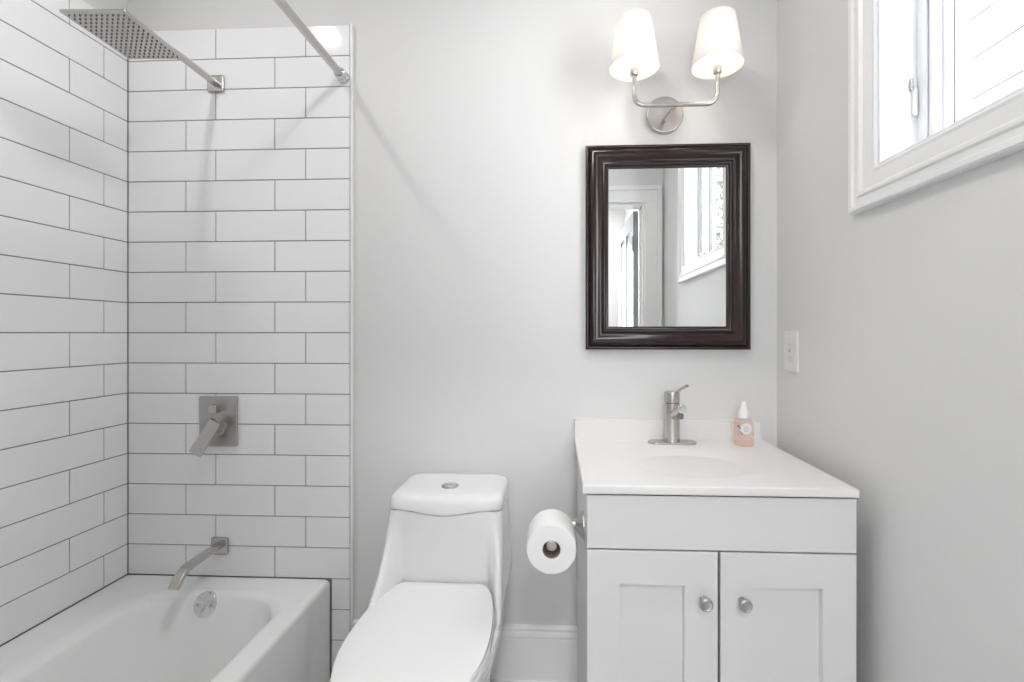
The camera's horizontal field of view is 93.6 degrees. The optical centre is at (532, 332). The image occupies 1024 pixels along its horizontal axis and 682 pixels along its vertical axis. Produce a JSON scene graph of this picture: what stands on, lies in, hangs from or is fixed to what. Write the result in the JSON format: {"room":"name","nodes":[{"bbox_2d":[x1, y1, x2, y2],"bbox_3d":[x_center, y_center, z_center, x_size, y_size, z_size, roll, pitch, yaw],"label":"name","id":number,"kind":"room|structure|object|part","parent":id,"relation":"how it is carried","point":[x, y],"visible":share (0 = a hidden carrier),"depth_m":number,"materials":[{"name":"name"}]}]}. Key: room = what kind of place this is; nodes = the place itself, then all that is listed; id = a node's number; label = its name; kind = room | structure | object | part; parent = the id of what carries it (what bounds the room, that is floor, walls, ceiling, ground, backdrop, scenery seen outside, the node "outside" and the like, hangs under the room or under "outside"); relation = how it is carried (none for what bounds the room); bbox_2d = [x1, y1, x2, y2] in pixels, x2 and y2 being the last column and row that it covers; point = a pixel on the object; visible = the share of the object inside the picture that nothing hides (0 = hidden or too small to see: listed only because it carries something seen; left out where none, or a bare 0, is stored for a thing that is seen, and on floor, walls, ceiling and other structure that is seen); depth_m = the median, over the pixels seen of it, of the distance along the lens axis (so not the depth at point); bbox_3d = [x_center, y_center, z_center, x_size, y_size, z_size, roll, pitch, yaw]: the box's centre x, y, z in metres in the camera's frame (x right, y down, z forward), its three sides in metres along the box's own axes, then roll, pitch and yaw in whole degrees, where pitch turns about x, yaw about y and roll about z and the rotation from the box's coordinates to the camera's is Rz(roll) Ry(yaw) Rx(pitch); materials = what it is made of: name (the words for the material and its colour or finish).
{"room":"bathroom","nodes":[
{"label":"bathroom","id":0,"kind":"room"},
{"bbox_2d":[0,0,127,646],"bbox_3d":[-1.514,-0.105,-0.111,0.111,2.520,3.520,0,0,3],"label":"wall","id":1,"kind":"structure","parent":0,"point":[64,90],"depth_m":1.41,"materials":[{"name":"white tile"}]},
{"bbox_2d":[128,0,776,677],"bbox_3d":[-0.350,-0.105,1.643,2.277,2.520,0.110,0,0,3],"label":"wall","id":2,"kind":"structure","parent":0,"point":[475,121],"depth_m":1.60,"materials":[{"name":"white paint"}]},
{"bbox_2d":[59,9,223,91],"bbox_3d":[-1.048,-0.816,1.381,0.168,0.102,0.477,0,0,3],"label":"shower","id":3,"kind":"object","parent":2,"relation":"attached to","point":[119,29],"visible":1,"depth_m":1.25,"materials":[{"name":"silver metal"}]},
{"bbox_3d":[-1.054,-0.779,1.247,0.158,0.024,0.200,0,0,0],"label":"head plate","id":4,"kind":"part","parent":3,"relation":"part of","materials":[{"name":"silver metal"}]},
{"bbox_3d":[-1.063,-0.812,1.426,0.029,0.078,0.374,0,0,-2],"label":"shower arm","id":5,"kind":"part","parent":3,"relation":"part of","materials":[{"name":"silver metal"}]},
{"bbox_2d":[168,537,228,589],"bbox_3d":[-1.058,0.726,1.517,0.058,0.078,0.206,0,0,3],"label":"tub spout","id":6,"kind":"object","parent":2,"relation":"attached to","point":[219,545],"visible":1,"depth_m":1.52,"materials":[{"name":"silver metal"}]},
{"bbox_2d":[189,396,237,456],"bbox_3d":[-1.058,0.307,1.583,0.130,0.189,0.074,0,0,3],"label":"shower valve","id":7,"kind":"object","parent":2,"relation":"attached to","point":[218,415],"visible":1,"depth_m":1.61,"materials":[{"name":"silver metal"}]},
{"bbox_3d":[-1.064,0.340,1.560,0.096,0.124,0.020,0,0,-11],"label":"lever","id":8,"kind":"part","parent":7,"relation":"part of","materials":[{"name":"silver metal"}]},
{"bbox_3d":[-1.058,0.252,1.596,0.026,0.026,0.028,0,0,3],"label":"diverter knob","id":9,"kind":"part","parent":7,"relation":"part of","materials":[{"name":"silver metal"}]},
{"bbox_3d":[-1.057,0.296,1.614,0.130,0.169,0.012,0,0,3],"label":"valve plate","id":10,"kind":"part","parent":7,"relation":"part of","materials":[{"name":"silver metal"}]},
{"bbox_2d":[273,0,349,83],"bbox_3d":[-0.669,-0.852,0.797,0.042,0.042,1.609,0,0,3],"label":"shower rod","id":11,"kind":"object","parent":2,"relation":"attached to","point":[342,76],"visible":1,"depth_m":1.39,"materials":[{"name":"silver metal"}]},
{"bbox_2d":[350,24,353,630],"bbox_3d":[-0.604,0.063,1.603,0.009,2.185,0.013,0,0,3],"label":"trim","id":12,"kind":"structure","parent":2,"relation":"attached to","point":[351,25],"depth_m":1.60,"materials":[{"name":"white paint"}]},
{"bbox_2d":[353,619,576,681],"bbox_3d":[0.093,1.058,1.563,1.385,0.195,0.028,0,0,3],"label":"baseboard","id":13,"kind":"structure","parent":2,"relation":"attached to","point":[525,652],"depth_m":1.57,"materials":[{"name":"white paint"}]},
{"bbox_2d":[585,143,750,349],"bbox_3d":[0.433,-0.277,1.548,0.525,0.661,0.028,0,0,3],"label":"wall mirror","id":14,"kind":"object","parent":2,"relation":"attached to","point":[668,226],"visible":1,"depth_m":1.55,"materials":[{"name":"black paint"}]},
{"bbox_2d":[609,167,725,325],"bbox_3d":[0.433,-0.277,1.556,0.378,0.514,0.006,0,0,3],"label":"mirror glass","id":15,"kind":"object","parent":14,"relation":"attached to","point":[667,225],"depth_m":1.55,"materials":[{"name":"white"}]},
{"bbox_2d":[574,418,763,440],"bbox_3d":[0.436,0.313,1.551,0.604,0.064,0.020,0,0,3],"label":"backsplash","id":16,"kind":"structure","parent":2,"relation":"attached to","point":[607,429],"depth_m":1.54,"materials":[{"name":"white stone"}]},
{"bbox_2d":[609,6,743,134],"bbox_3d":[0.421,-0.784,1.451,0.387,0.280,0.222,0,0,3],"label":"wall sconce","id":17,"kind":"object","parent":2,"relation":"attached to","point":[718,53],"visible":1,"depth_m":1.40,"materials":[{"name":"white fabric"}]},
{"bbox_3d":[0.299,-0.853,1.418,0.145,0.143,0.145,0,0,3],"label":"lamp shade","id":18,"kind":"part","parent":17,"relation":"part of","materials":[{"name":"fabric"}]},
{"bbox_3d":[0.422,-0.681,1.481,0.011,0.029,0.140,0,0,2],"label":"stem","id":19,"kind":"part","parent":17,"relation":"part of","materials":[{"name":"silver metal"}]},
{"bbox_3d":[0.420,-0.714,1.412,0.255,0.098,0.013,0,0,3],"label":"arm","id":20,"kind":"part","parent":17,"relation":"part of","materials":[{"name":"silver metal"}]},
{"bbox_3d":[0.540,-0.853,1.407,0.145,0.143,0.145,0,0,3],"label":"lamp shade","id":21,"kind":"part","parent":17,"relation":"part of","materials":[{"name":"fabric"}]},
{"bbox_2d":[777,0,1023,681],"bbox_3d":[0.787,-0.105,-0.166,0.160,2.520,3.620,0,0,3],"label":"wall","id":22,"kind":"structure","parent":0,"point":[907,311],"depth_m":0.97,"materials":[{"name":"white paint"}]},
{"bbox_2d":[784,331,798,371],"bbox_3d":[0.777,0.054,1.448,0.008,0.122,0.080,0,0,3],"label":"wall outlet","id":23,"kind":"object","parent":22,"relation":"attached to","point":[791,338],"visible":1,"depth_m":1.44,"materials":[{"name":"white plastic"}]},
{"bbox_2d":[787,340,792,361],"bbox_3d":[0.776,0.054,1.448,0.004,0.067,0.033,0,0,3],"label":"receptacle","id":24,"kind":"object","parent":23,"relation":"attached to","point":[789,342],"depth_m":1.45,"materials":[{"name":"grey plastic"}]},
{"bbox_2d":[848,0,1023,214],"bbox_3d":[0.819,-0.731,0.743,0.180,0.899,0.789,0,0,3],"label":"window","id":25,"kind":"structure","parent":22,"relation":"in","point":[911,128],"depth_m":1.02,"materials":[{"name":"white paint"}]},
{"bbox_3d":[0.862,-0.731,0.741,0.083,0.713,0.603,0,0,3],"label":"frame","id":26,"kind":"part","parent":25,"relation":"part of","materials":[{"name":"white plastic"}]},
{"bbox_3d":[0.856,-0.731,0.741,0.065,0.693,0.546,0,0,3],"label":"sash","id":27,"kind":"part","parent":25,"relation":"part of","materials":[{"name":"white plastic"}]},
{"bbox_3d":[-0.380,1.205,-0.113,2.377,0.100,3.620,0,0,3],"label":"floor","id":28,"kind":"structure","parent":0,"visible":0},
{"bbox_2d":[0,575,329,681],"bbox_3d":[-1.065,0.987,0.816,0.703,0.336,1.604,0,0,3],"label":"bathtub","id":29,"kind":"object","parent":28,"relation":"on","point":[135,628],"visible":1,"depth_m":1.45,"materials":[{"name":"white ceramic"}]},
{"bbox_3d":[-1.038,0.865,1.501,0.024,0.030,0.013,0,0,3],"label":"trip lever","id":30,"kind":"part","parent":29,"relation":"part of","materials":[{"name":"silver metal"}]},
{"bbox_3d":[-1.030,0.857,1.519,0.076,0.076,0.047,0,0,3],"label":"overflow plate","id":31,"kind":"part","parent":29,"relation":"part of","materials":[{"name":"silver metal"}]},
{"bbox_2d":[330,473,511,681],"bbox_3d":[-0.258,0.803,1.217,0.356,0.704,0.733,0,0,3],"label":"toilet","id":32,"kind":"object","parent":28,"relation":"on","point":[435,611],"visible":1,"depth_m":1.31,"materials":[{"name":"white ceramic"}]},
{"bbox_3d":[-0.269,0.713,1.108,0.337,0.018,0.511,0,0,3],"label":"seat lid","id":33,"kind":"part","parent":32,"relation":"part of","materials":[{"name":"white plastic"}]},
{"bbox_3d":[-0.246,0.486,1.459,0.329,0.060,0.248,0,0,3],"label":"tank lid","id":34,"kind":"part","parent":32,"relation":"part of","materials":[{"name":"white ceramic"}]},
{"bbox_3d":[-0.269,0.732,1.110,0.342,0.018,0.519,0,0,3],"label":"seat","id":35,"kind":"part","parent":32,"relation":"part of","materials":[{"name":"white plastic"}]},
{"bbox_2d":[577,462,855,681],"bbox_3d":[0.429,0.760,1.294,0.594,0.790,0.498,0,0,3],"label":"vanity cabinet","id":36,"kind":"object","parent":28,"relation":"on","point":[671,588],"visible":0.88,"depth_m":1.08,"materials":[{"name":"white paint"}]},
{"bbox_2d":[546,510,584,550],"bbox_3d":[0.079,0.481,1.162,0.093,0.068,0.160,0,0,3],"label":"toilet paper holder","id":37,"kind":"object","parent":36,"relation":"attached to","point":[579,524],"visible":0.55,"depth_m":1.18,"materials":[{"name":"silver metal"}]},
{"bbox_2d":[526,509,575,573],"bbox_3d":[0.043,0.488,1.131,0.114,0.113,0.100,0,0,3],"label":"toilet paper roll","id":38,"kind":"object","parent":37,"relation":"on","point":[554,525],"visible":0.96,"depth_m":1.08,"materials":[{"name":"white paper"}]},
{"bbox_3d":[0.054,0.481,1.151,0.043,0.025,0.136,0,0,3],"label":"arm","id":39,"kind":"part","parent":37,"relation":"part of","materials":[{"name":"silver metal"}]},
{"bbox_3d":[0.269,0.767,1.090,0.292,0.552,0.018,0,0,3],"label":"door","id":40,"kind":"part","parent":36,"relation":"part of","materials":[{"name":"white paint"}]},
{"bbox_3d":[0.381,0.596,1.061,0.030,0.030,0.028,0,0,3],"label":"knob","id":41,"kind":"part","parent":36,"relation":"part of","materials":[{"name":"silver metal"}]},
{"bbox_2d":[574,418,858,497],"bbox_3d":[0.426,0.365,1.315,0.606,0.168,0.492,0,0,3],"label":"countertop","id":42,"kind":"structure","parent":36,"relation":"on","point":[615,456],"depth_m":1.29,"materials":[{"name":"white stone"}]},
{"bbox_2d":[648,385,696,444],"bbox_3d":[0.432,0.249,1.464,0.150,0.189,0.121,0,0,3],"label":"faucet","id":43,"kind":"object","parent":42,"relation":"on","point":[673,411],"visible":1,"depth_m":1.48,"materials":[{"name":"silver metal"}]},
{"bbox_3d":[0.434,0.341,1.500,0.150,0.007,0.050,0,0,3],"label":"deck plate","id":44,"kind":"part","parent":43,"relation":"part of","materials":[{"name":"silver metal"}]},
{"bbox_3d":[0.437,0.242,1.453,0.027,0.056,0.086,0,0,-3],"label":"spout","id":45,"kind":"part","parent":43,"relation":"part of","materials":[{"name":"silver metal"}]},
{"bbox_3d":[0.439,0.225,1.412,0.027,0.027,0.017,0,0,3],"label":"spout","id":46,"kind":"part","parent":43,"relation":"part of","materials":[{"name":"silver metal"}]},
{"bbox_3d":[0.449,0.176,1.467,0.014,0.042,0.066,0,0,-24],"label":"lever","id":47,"kind":"part","parent":43,"relation":"part of","materials":[{"name":"silver metal"}]},
{"bbox_2d":[737,402,753,444],"bbox_3d":[0.642,0.277,1.463,0.053,0.134,0.042,0,0,3],"label":"soap bottle","id":48,"kind":"object","parent":42,"relation":"on","point":[743,412],"visible":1,"depth_m":1.45,"materials":[{"name":"beige plastic"}]},
{"bbox_2d":[737,423,753,444],"bbox_3d":[0.642,0.300,1.463,0.053,0.088,0.042,0,0,3],"label":"label","id":49,"kind":"object","parent":48,"relation":"on","point":[746,428],"depth_m":1.44,"materials":[{"name":"paper"}]},
{"bbox_3d":[0.419,0.427,1.083,0.593,0.120,0.018,0,0,3],"label":"false drawer","id":50,"kind":"part","parent":36,"relation":"part of","materials":[{"name":"white paint"}]},
{"bbox_3d":[0.465,0.596,1.058,0.030,0.030,0.028,0,0,3],"label":"knob","id":51,"kind":"part","parent":36,"relation":"part of","materials":[{"name":"silver metal"}]},
{"bbox_3d":[0.568,0.767,1.076,0.296,0.552,0.018,0,0,3],"label":"door","id":52,"kind":"part","parent":36,"relation":"part of","materials":[{"name":"white paint"}]},
{"label":"outside","id":53,"kind":"structure","parent":0,"visible":0},
{"bbox_2d":[969,0,1023,114],"bbox_3d":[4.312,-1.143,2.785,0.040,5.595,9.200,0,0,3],"label":"window pane","id":54,"kind":"structure","parent":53,"point":[996,27],"depth_m":4.56,"materials":[{"name":"grey"}]}
]}

